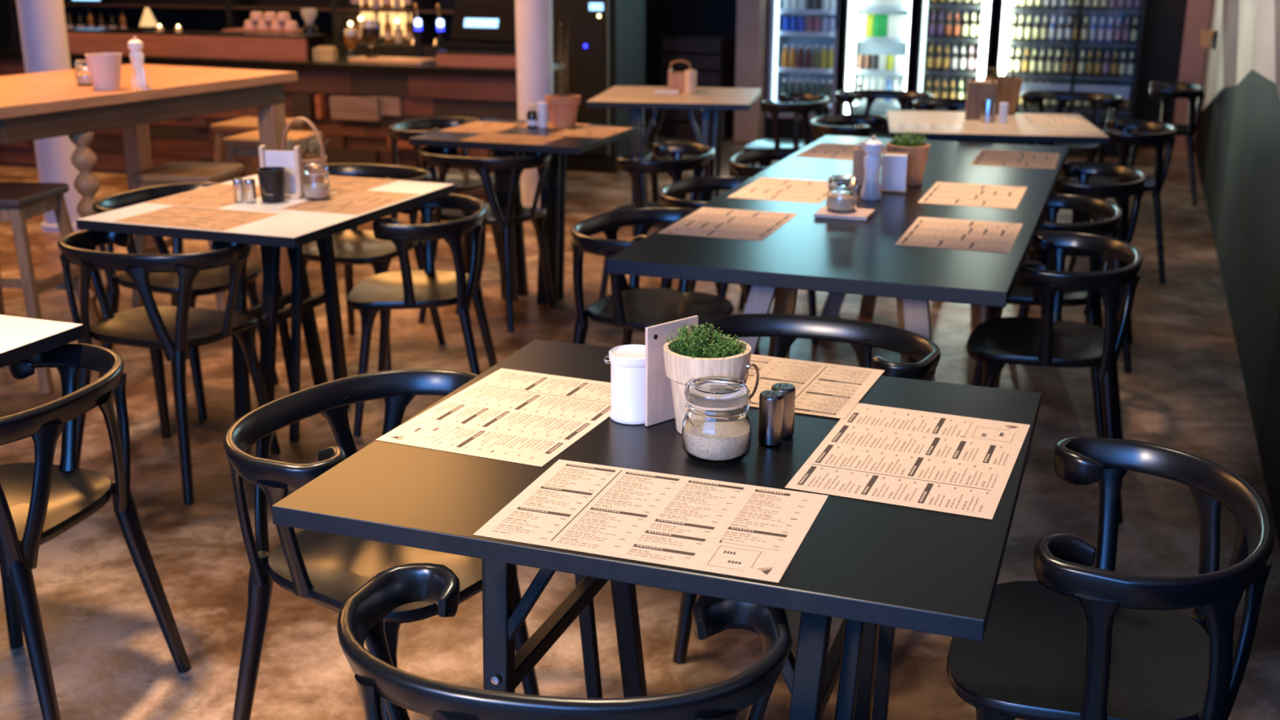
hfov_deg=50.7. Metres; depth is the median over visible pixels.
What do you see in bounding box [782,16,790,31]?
can
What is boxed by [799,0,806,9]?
can
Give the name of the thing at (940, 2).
bottle
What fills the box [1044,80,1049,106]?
bottle
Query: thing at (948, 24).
bottle
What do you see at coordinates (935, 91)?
bottle
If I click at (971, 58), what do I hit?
bottle
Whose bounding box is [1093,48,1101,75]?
bottle
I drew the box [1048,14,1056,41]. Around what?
bottle
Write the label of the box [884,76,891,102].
bottle
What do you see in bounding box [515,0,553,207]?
pillar
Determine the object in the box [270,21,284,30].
cup
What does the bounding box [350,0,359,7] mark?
bottle
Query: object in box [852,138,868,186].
bottle
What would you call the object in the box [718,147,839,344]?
dining chair
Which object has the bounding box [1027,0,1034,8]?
bottle
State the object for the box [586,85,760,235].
dining table
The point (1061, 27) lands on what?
bottle
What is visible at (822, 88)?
bottle
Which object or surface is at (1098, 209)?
dining chair
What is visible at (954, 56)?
bottle
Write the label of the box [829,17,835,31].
can
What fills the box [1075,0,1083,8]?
bottle
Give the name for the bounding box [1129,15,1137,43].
bottle
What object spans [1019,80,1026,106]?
bottle
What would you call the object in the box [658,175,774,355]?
dining chair
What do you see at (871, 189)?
pepper mill
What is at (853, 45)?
fridge
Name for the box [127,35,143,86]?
pepper mill
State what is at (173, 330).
dining chair
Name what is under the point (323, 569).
dining chair
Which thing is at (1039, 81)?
bottle
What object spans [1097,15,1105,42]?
bottle
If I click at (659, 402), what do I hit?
menu board
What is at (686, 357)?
potted herb
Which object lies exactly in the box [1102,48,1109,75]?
bottle
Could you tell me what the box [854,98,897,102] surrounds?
shelf
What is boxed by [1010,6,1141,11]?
shelf
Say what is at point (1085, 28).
bottle
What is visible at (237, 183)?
shaker
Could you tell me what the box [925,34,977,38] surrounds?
shelf
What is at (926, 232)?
paper menu
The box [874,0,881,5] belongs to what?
carton
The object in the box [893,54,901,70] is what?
can
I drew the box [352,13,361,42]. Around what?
bottle
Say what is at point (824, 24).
can
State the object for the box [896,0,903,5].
carton
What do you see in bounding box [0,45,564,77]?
countertop
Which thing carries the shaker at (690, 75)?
on the dining table at (713, 101)
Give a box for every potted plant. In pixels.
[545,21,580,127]
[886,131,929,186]
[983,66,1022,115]
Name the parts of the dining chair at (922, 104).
rail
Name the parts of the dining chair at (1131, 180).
leg, leg, seat, rail, leg, leg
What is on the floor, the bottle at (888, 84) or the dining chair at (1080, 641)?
the dining chair at (1080, 641)
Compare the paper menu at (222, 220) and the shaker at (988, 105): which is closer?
the paper menu at (222, 220)
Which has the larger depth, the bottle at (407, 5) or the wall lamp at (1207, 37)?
the bottle at (407, 5)
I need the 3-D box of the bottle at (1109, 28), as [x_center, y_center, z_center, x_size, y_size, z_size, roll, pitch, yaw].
[3.494,-2.460,10.039,0.046,0.200,0.045,6,18,19]
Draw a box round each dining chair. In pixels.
[0,342,191,719]
[57,230,280,504]
[92,182,279,419]
[222,368,539,719]
[302,163,445,370]
[336,563,792,719]
[346,193,497,436]
[388,116,499,262]
[417,146,555,332]
[570,207,733,345]
[595,142,720,323]
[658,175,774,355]
[672,313,940,664]
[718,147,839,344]
[743,93,829,167]
[808,113,885,144]
[834,89,933,137]
[912,97,1019,143]
[946,436,1275,719]
[965,231,1142,524]
[971,193,1122,438]
[1017,161,1146,373]
[1021,90,1123,222]
[1066,119,1177,284]
[1127,81,1205,206]
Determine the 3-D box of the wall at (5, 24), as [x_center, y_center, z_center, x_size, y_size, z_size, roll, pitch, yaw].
[-7.073,-2.161,7.002,0.120,3.000,15.000,6,18,19]
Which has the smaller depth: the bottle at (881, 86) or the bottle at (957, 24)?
the bottle at (957, 24)
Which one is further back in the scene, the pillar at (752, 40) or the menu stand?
the pillar at (752, 40)
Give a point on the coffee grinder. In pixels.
(308, 15)
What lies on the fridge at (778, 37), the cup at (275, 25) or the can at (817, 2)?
the can at (817, 2)
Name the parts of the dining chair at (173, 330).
leg, rail, leg, seat, leg, leg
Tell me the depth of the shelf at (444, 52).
8.17 m
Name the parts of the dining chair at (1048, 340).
leg, leg, seat, rail, leg, leg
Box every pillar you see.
[16,0,82,231]
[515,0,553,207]
[733,0,769,142]
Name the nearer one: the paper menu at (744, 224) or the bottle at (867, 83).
the paper menu at (744, 224)
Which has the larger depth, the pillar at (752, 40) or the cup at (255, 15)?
the pillar at (752, 40)
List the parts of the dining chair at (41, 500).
leg, leg, seat, rail, leg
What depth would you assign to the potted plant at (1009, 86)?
6.38 m
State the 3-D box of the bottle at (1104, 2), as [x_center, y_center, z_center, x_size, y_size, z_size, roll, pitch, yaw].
[3.440,-2.695,9.988,0.046,0.200,0.045,6,18,19]
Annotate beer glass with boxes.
[343,28,358,59]
[360,18,379,57]
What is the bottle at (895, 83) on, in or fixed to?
on the fridge at (853, 45)
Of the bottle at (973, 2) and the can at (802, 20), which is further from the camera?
the can at (802, 20)
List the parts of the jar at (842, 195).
glass lid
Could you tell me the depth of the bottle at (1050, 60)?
10.23 m
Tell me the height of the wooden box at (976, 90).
0.170 m
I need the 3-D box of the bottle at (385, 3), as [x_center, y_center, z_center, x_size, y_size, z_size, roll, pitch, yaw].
[-1.857,-2.665,9.886,0.070,0.171,0.070,6,18,19]
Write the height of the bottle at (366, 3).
0.221 m
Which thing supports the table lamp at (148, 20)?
on the bar counter at (353, 105)
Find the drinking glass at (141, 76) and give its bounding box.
[132,68,151,89]
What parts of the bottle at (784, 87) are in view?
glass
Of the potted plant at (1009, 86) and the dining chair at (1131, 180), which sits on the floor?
the dining chair at (1131, 180)
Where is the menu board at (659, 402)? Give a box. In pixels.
[644,315,698,426]
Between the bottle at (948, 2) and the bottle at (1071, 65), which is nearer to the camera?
the bottle at (1071, 65)
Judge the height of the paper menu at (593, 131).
0.001 m
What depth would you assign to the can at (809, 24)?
10.76 m
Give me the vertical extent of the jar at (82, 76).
0.096 m
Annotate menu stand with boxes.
[258,145,304,199]
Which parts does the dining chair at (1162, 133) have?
leg, seat, rail, leg, leg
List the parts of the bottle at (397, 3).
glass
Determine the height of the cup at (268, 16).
0.056 m
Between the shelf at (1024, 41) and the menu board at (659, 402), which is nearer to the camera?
the menu board at (659, 402)
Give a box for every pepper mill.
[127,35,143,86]
[860,135,883,200]
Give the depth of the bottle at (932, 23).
10.45 m
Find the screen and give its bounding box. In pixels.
[71,0,103,4]
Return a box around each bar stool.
[0,182,102,394]
[130,161,262,311]
[210,116,304,177]
[222,129,343,266]
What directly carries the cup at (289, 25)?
on the tray at (239, 29)
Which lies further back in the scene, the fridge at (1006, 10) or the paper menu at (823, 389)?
the fridge at (1006, 10)
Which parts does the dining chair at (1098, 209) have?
leg, leg, seat, rail, leg, leg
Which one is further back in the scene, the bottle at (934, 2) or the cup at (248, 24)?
the bottle at (934, 2)
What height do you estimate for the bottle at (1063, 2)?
0.200 m
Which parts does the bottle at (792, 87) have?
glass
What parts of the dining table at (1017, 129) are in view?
leg, leg, leg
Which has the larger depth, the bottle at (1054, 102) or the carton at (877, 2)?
the carton at (877, 2)
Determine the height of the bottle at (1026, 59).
0.200 m
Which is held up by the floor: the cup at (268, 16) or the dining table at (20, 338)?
the dining table at (20, 338)
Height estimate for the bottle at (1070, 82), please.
0.200 m
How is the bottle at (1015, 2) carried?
on the fridge at (1006, 10)
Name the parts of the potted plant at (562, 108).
pot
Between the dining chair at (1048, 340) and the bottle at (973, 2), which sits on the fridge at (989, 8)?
the bottle at (973, 2)
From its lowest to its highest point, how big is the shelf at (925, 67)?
0.012 m
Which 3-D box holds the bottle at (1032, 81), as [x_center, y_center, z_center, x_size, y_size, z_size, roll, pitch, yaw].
[3.001,-2.044,10.352,0.046,0.200,0.045,6,18,19]
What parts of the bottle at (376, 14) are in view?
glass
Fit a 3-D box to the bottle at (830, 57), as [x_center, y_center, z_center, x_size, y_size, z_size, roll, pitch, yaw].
[1.530,-2.420,10.795,0.055,0.183,0.053,6,18,19]
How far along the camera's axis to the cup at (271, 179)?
4.14 m
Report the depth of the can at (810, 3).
10.72 m
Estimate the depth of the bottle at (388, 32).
9.94 m
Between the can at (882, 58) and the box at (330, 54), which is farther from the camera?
the can at (882, 58)
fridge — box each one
[766,0,844,139]
[840,0,918,133]
[911,0,999,142]
[993,0,1146,158]
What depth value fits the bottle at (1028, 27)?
10.22 m
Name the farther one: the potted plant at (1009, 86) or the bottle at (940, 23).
the bottle at (940, 23)
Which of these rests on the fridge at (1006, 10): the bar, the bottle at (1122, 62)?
the bottle at (1122, 62)
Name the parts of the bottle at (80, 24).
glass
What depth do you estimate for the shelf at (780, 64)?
10.97 m
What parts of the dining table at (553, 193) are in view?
leg, leg, leg, leg, leg, leg, leg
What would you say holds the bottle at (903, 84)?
on the fridge at (853, 45)
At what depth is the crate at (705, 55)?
10.91 m
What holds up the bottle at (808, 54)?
on the fridge at (778, 37)
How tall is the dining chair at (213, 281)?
0.704 m
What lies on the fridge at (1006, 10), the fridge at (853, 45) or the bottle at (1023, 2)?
the bottle at (1023, 2)
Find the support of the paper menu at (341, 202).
on the dining table at (291, 229)
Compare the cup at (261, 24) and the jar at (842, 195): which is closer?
the jar at (842, 195)
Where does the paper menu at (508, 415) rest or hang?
on the dining table at (867, 565)
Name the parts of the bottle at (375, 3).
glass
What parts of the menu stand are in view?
post, post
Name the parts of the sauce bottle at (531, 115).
lid, glass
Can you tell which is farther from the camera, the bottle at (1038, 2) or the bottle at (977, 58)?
the bottle at (977, 58)
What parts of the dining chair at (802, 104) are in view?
seat, rail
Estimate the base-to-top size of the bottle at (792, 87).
0.183 m
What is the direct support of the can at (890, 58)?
on the fridge at (853, 45)
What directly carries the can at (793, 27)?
on the fridge at (778, 37)
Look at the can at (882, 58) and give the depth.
10.65 m
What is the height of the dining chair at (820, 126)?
0.704 m
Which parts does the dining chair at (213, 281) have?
leg, rail, leg, seat, leg, leg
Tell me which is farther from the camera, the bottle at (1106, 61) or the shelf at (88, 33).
the bottle at (1106, 61)
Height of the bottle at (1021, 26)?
0.200 m
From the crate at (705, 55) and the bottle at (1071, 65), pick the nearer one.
the bottle at (1071, 65)
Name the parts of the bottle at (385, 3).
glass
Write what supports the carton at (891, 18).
on the fridge at (853, 45)
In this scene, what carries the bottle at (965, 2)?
on the fridge at (989, 8)
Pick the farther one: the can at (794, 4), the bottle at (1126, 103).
the can at (794, 4)
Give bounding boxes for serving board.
[348,56,436,64]
[813,205,875,221]
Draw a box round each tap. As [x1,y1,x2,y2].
[411,3,424,57]
[433,4,444,50]
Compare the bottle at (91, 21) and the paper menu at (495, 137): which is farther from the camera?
the bottle at (91, 21)
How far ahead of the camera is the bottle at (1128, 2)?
9.93 m
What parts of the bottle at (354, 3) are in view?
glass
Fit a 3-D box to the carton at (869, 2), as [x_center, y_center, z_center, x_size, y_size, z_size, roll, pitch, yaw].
[1.811,-2.861,10.555,0.054,0.178,0.054,6,18,19]
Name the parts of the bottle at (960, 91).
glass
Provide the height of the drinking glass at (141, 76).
0.075 m
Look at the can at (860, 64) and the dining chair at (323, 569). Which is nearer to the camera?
the dining chair at (323, 569)
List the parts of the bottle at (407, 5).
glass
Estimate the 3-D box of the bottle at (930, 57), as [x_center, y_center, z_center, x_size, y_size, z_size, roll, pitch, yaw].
[2.266,-2.363,10.533,0.046,0.200,0.045,6,18,19]
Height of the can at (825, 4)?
0.118 m
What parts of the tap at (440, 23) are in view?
spout, tap handle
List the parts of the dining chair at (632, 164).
leg, seat, rail, leg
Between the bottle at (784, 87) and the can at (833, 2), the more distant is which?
the bottle at (784, 87)
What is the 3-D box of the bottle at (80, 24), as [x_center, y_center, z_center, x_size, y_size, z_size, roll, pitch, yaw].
[-4.471,-2.685,10.792,0.068,0.166,0.068,6,18,19]
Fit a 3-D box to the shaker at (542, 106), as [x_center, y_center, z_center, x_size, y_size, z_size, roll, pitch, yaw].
[-0.426,-1.073,5.909,0.042,0.111,0.042,6,18,19]
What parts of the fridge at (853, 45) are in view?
price rail, price rail, price rail, price rail, handle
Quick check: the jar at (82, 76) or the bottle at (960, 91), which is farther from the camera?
the bottle at (960, 91)
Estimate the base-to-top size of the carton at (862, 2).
0.178 m
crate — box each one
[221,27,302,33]
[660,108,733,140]
[661,35,733,87]
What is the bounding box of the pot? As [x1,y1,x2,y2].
[84,53,122,90]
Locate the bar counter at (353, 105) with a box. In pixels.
[0,27,564,199]
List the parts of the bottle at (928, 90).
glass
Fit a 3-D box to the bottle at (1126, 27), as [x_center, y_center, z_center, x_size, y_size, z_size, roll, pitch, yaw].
[3.603,-2.448,10.001,0.046,0.200,0.045,6,18,19]
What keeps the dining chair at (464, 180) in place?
on the floor
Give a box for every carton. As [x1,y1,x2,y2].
[857,13,866,36]
[859,0,866,4]
[865,13,874,36]
[866,0,874,5]
[872,13,881,37]
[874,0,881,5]
[880,13,888,37]
[881,0,888,5]
[887,14,896,37]
[888,0,896,5]
[894,14,903,37]
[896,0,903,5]
[902,14,909,37]
[903,0,910,5]
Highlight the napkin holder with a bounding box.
[880,151,908,193]
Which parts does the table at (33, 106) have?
leg, leg, leg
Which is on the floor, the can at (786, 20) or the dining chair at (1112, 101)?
the dining chair at (1112, 101)
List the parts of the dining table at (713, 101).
leg, leg, leg, leg, leg, leg, leg, leg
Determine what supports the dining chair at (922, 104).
on the floor
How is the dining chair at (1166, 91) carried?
on the floor
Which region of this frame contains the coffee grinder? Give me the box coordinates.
[301,8,318,34]
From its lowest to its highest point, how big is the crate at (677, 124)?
0.385 m
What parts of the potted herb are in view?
cord handle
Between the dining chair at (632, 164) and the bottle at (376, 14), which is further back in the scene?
the bottle at (376, 14)
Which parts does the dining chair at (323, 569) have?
leg, rail, seat, leg, leg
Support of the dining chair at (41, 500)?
on the floor
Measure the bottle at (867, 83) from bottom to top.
0.200 m
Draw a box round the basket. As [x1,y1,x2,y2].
[276,116,328,182]
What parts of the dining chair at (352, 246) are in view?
leg, seat, rail, leg, leg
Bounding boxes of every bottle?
[66,8,74,29]
[75,13,85,28]
[87,7,95,27]
[97,8,106,28]
[108,13,117,28]
[119,8,127,28]
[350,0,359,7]
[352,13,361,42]
[361,0,369,8]
[372,0,380,8]
[374,12,382,43]
[382,0,391,8]
[383,13,392,43]
[393,0,400,8]
[394,19,404,43]
[403,0,411,8]
[404,13,412,44]
[526,103,537,127]
[781,78,787,93]
[782,44,788,67]
[788,78,795,93]
[789,44,796,67]
[795,79,802,93]
[796,44,804,67]
[803,79,810,93]
[804,44,811,67]
[811,79,817,94]
[812,44,819,68]
[818,80,825,95]
[819,45,826,68]
[826,80,832,102]
[827,45,833,68]
[856,75,862,101]
[863,75,869,101]
[871,75,876,102]
[877,76,884,102]
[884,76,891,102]
[892,76,898,102]
[899,76,905,90]
[924,77,931,93]
[926,44,933,70]
[928,10,935,37]
[930,0,937,4]
[933,78,938,98]
[934,44,941,70]
[937,10,943,37]
[938,0,945,4]
[940,78,946,97]
[942,44,949,70]
[944,11,951,37]
[946,0,953,4]
[948,78,955,98]
[951,44,957,71]
[952,11,959,37]
[955,0,961,4]
[956,79,963,98]
[958,44,965,71]
[960,11,968,37]
[963,0,969,4]
[964,79,970,98]
[966,44,973,71]
[968,11,976,38]
[971,0,977,4]
[974,44,980,71]
[977,11,982,38]
[1006,46,1013,73]
[1008,13,1016,40]
[1012,0,1018,8]
[1014,46,1021,73]
[1017,13,1024,40]
[1019,0,1026,8]
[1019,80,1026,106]
[1022,47,1029,73]
[1025,13,1031,40]
[1026,80,1034,106]
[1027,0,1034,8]
[1030,47,1037,74]
[1032,13,1039,40]
[1035,0,1042,8]
[1035,80,1042,106]
[1037,47,1044,74]
[1040,13,1048,40]
[1043,0,1050,8]
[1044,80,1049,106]
[1045,47,1053,74]
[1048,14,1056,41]
[1050,80,1057,107]
[1051,0,1058,8]
[1053,48,1061,75]
[1057,14,1064,41]
[1059,0,1066,8]
[1062,48,1069,75]
[1064,14,1072,41]
[1066,81,1073,108]
[1067,0,1075,8]
[1069,48,1077,75]
[1072,18,1079,41]
[1074,81,1082,108]
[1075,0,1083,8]
[1077,48,1085,75]
[1080,14,1088,42]
[1082,81,1089,108]
[1084,0,1091,8]
[1085,48,1093,75]
[1088,14,1096,42]
[1092,0,1099,8]
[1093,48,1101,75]
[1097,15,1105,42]
[1098,82,1106,109]
[1100,0,1107,8]
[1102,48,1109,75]
[1105,15,1113,42]
[1108,0,1115,8]
[1110,48,1117,76]
[1113,15,1121,43]
[1116,0,1124,9]
[1118,49,1126,76]
[1121,15,1129,43]
[1123,83,1130,110]
[1125,0,1133,9]
[1126,49,1134,76]
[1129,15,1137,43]
[1133,0,1141,9]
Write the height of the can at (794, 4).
0.118 m
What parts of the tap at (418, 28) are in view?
spout, tap handle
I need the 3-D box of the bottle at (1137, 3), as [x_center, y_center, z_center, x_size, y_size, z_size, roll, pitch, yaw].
[3.659,-2.672,9.912,0.046,0.200,0.045,6,18,19]
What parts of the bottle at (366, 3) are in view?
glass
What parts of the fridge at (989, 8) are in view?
price rail, price rail, price rail, price rail, handle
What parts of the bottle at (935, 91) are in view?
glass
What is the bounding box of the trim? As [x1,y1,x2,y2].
[1173,0,1212,150]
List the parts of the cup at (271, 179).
handle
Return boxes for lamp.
[139,7,158,31]
[413,17,422,30]
[436,18,444,31]
[1200,30,1217,49]
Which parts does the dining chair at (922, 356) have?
leg, rail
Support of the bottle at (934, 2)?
on the fridge at (989, 8)
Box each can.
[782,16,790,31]
[783,0,791,8]
[790,16,797,31]
[791,0,798,8]
[798,16,805,31]
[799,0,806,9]
[805,16,813,31]
[806,0,813,9]
[813,16,821,31]
[814,0,822,9]
[821,17,828,31]
[822,0,829,9]
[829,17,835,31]
[830,0,835,9]
[857,53,864,69]
[864,53,871,69]
[871,54,879,69]
[878,54,886,70]
[885,54,893,70]
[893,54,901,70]
[900,55,906,70]
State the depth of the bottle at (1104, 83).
10.19 m
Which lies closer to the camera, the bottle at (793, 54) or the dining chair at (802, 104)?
the dining chair at (802, 104)
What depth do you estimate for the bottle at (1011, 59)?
10.32 m
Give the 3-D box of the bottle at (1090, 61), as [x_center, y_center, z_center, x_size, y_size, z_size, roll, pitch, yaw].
[3.384,-2.237,10.148,0.046,0.200,0.045,6,18,19]
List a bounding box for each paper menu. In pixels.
[115,205,277,231]
[145,183,260,208]
[258,175,398,192]
[281,190,417,214]
[375,368,610,466]
[439,121,525,133]
[461,133,563,144]
[473,459,828,582]
[513,122,590,129]
[546,125,631,137]
[657,207,797,240]
[727,177,828,203]
[742,354,884,418]
[785,403,1030,519]
[794,142,886,159]
[894,216,1022,253]
[895,123,964,130]
[918,182,1026,208]
[970,149,1059,168]
[1021,114,1082,124]
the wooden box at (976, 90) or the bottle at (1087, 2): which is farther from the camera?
the bottle at (1087, 2)
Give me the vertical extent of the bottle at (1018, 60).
0.200 m
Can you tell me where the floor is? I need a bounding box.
[0,123,1279,719]
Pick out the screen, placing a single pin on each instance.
(86, 2)
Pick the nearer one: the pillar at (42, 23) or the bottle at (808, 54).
the pillar at (42, 23)
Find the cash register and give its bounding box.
[445,0,515,52]
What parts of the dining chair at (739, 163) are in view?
leg, leg, rail, leg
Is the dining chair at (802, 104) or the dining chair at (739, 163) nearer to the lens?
the dining chair at (739, 163)
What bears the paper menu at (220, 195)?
on the dining table at (291, 229)
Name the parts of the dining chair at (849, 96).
seat, rail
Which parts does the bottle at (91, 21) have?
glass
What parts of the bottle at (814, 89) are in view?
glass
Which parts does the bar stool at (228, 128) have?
leg, leg, seat, leg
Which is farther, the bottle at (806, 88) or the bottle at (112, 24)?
the bottle at (806, 88)
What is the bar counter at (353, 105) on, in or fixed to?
on the floor
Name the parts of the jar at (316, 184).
glass lid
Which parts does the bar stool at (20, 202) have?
leg, leg, seat, leg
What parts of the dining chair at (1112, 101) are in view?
seat, rail, leg, leg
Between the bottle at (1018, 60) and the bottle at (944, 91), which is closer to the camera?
the bottle at (1018, 60)
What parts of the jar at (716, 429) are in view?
glass lid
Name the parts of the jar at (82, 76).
glass lid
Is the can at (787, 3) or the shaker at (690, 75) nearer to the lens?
the shaker at (690, 75)
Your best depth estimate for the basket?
4.29 m
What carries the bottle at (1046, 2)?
on the fridge at (1006, 10)
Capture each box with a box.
[311,45,337,62]
[964,80,998,119]
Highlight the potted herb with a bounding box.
[663,322,759,433]
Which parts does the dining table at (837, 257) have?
leg, leg, leg, leg, leg, leg, leg, leg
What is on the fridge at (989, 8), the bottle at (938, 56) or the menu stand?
the bottle at (938, 56)
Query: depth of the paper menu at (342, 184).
4.50 m
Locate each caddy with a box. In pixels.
[667,59,692,92]
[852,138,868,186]
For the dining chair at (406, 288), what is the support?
on the floor
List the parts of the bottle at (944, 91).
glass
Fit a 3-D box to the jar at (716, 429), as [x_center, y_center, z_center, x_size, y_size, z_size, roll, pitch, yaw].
[0.118,0.090,2.076,0.108,0.120,0.108,6,18,19]
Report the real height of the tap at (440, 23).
0.353 m
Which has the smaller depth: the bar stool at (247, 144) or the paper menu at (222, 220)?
the paper menu at (222, 220)
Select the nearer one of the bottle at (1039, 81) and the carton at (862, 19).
the bottle at (1039, 81)
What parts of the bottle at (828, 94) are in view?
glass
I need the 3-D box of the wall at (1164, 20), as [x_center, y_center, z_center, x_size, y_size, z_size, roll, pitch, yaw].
[0.184,-3.562,11.675,10.200,3.000,0.120,6,18,19]
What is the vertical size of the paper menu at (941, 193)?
0.001 m
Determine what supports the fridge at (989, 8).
on the floor
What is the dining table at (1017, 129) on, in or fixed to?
on the floor
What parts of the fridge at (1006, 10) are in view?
price rail, price rail, price rail, price panel, price rail, handle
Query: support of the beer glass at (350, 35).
on the bar counter at (353, 105)
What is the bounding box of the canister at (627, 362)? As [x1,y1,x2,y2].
[604,344,644,424]
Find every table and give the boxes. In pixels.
[0,63,297,351]
[0,315,84,368]
[75,174,454,442]
[271,339,1040,719]
[408,118,640,304]
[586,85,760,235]
[607,135,1068,381]
[886,110,1109,260]
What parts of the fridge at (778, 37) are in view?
price rail, price rail, price rail, price rail, handle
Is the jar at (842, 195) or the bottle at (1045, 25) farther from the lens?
the bottle at (1045, 25)
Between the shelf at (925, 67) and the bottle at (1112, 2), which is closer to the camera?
the bottle at (1112, 2)
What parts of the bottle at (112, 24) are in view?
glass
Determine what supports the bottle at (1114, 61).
on the fridge at (1006, 10)
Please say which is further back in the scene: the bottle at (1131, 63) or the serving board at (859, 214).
the bottle at (1131, 63)
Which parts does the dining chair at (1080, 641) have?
leg, leg, seat, rail, leg, leg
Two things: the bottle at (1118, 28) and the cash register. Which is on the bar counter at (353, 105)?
the cash register
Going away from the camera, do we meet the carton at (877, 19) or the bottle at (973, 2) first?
the bottle at (973, 2)
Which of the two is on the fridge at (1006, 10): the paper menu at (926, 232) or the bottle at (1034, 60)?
the bottle at (1034, 60)
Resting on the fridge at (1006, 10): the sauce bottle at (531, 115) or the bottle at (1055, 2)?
the bottle at (1055, 2)
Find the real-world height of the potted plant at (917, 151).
0.171 m
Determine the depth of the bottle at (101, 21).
10.70 m
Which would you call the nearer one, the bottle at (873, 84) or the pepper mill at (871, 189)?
the pepper mill at (871, 189)
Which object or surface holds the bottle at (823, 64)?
on the fridge at (778, 37)
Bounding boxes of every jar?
[75,59,93,85]
[302,164,330,199]
[681,376,751,464]
[826,175,857,212]
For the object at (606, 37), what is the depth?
9.24 m
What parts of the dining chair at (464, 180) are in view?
leg, rail, leg, seat, leg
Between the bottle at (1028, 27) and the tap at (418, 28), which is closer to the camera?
the tap at (418, 28)
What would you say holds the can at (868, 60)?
on the fridge at (853, 45)
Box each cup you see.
[244,20,257,29]
[249,11,263,21]
[256,166,284,202]
[257,20,271,29]
[262,12,276,21]
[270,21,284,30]
[276,12,291,21]
[284,21,298,30]
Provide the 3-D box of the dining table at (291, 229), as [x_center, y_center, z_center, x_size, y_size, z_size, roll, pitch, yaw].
[-1.125,-0.142,4.311,0.735,0.742,0.940,6,18,19]
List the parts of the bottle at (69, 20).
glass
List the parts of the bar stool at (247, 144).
leg, seat, leg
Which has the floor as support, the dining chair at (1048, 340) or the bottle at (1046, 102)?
the dining chair at (1048, 340)
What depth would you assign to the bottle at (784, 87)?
10.97 m
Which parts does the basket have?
hoop handle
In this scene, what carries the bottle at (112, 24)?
on the bar
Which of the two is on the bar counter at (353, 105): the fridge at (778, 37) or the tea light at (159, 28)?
the tea light at (159, 28)
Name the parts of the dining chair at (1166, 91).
leg, leg, seat, rail, leg, leg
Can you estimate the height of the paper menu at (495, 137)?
0.001 m
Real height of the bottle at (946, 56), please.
0.200 m
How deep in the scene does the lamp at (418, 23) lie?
8.65 m
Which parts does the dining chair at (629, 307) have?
leg, leg, rail, seat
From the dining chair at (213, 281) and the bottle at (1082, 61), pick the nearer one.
the dining chair at (213, 281)
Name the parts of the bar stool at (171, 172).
leg, leg, seat, leg, leg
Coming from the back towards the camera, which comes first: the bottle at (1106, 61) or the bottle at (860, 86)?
the bottle at (860, 86)
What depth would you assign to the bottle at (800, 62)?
10.86 m
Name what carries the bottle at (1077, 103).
on the fridge at (1006, 10)
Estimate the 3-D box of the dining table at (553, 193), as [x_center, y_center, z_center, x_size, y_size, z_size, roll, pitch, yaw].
[-0.477,-0.625,5.903,0.760,0.741,0.730,6,18,19]
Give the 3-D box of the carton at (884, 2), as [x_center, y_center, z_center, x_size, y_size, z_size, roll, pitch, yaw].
[1.919,-2.850,10.517,0.054,0.178,0.054,6,18,19]
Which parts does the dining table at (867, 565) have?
leg, leg, leg, leg, leg, leg, leg, leg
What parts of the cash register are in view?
drawer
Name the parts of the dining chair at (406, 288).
leg, leg, seat, rail, leg, leg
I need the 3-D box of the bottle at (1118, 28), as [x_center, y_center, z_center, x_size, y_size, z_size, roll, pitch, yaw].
[3.549,-2.454,10.020,0.046,0.200,0.045,6,18,19]
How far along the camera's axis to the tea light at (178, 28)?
8.90 m
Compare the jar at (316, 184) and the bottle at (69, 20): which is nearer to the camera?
the jar at (316, 184)
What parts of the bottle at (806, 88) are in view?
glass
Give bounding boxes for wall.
[0,0,11,47]
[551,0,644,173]
[644,0,1212,149]
[1194,0,1279,548]
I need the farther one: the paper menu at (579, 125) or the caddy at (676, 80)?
the caddy at (676, 80)
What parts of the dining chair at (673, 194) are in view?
leg, leg, rail, leg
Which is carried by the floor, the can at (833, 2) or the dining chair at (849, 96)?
the dining chair at (849, 96)
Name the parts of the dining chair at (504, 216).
leg, leg, rail, seat, leg, leg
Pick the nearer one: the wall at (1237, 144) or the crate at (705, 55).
the wall at (1237, 144)
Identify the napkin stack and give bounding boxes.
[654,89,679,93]
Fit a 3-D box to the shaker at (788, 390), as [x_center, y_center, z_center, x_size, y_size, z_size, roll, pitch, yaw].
[0.230,0.081,2.173,0.039,0.083,0.039,6,18,19]
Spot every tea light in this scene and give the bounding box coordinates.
[155,24,163,31]
[174,24,182,31]
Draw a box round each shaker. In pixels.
[232,177,245,202]
[244,178,256,203]
[537,102,547,128]
[684,70,696,93]
[757,390,784,445]
[771,382,795,437]
[979,97,997,122]
[998,102,1008,123]
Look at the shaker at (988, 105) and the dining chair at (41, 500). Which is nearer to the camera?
the dining chair at (41, 500)
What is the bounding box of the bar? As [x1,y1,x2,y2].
[7,0,515,57]
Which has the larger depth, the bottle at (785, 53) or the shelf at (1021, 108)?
the bottle at (785, 53)
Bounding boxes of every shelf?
[12,1,453,13]
[66,27,325,39]
[435,49,515,56]
[778,63,827,68]
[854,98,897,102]
[923,66,974,71]
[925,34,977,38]
[1005,69,1133,79]
[1008,37,1137,43]
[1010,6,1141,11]
[1017,101,1130,110]
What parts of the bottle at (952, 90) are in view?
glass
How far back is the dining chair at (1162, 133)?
6.27 m
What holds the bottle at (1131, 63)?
on the fridge at (1006, 10)
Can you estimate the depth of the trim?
10.35 m
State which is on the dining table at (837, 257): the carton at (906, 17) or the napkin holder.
the napkin holder
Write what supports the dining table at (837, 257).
on the floor
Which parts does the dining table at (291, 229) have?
leg, leg, leg, leg, leg, leg, leg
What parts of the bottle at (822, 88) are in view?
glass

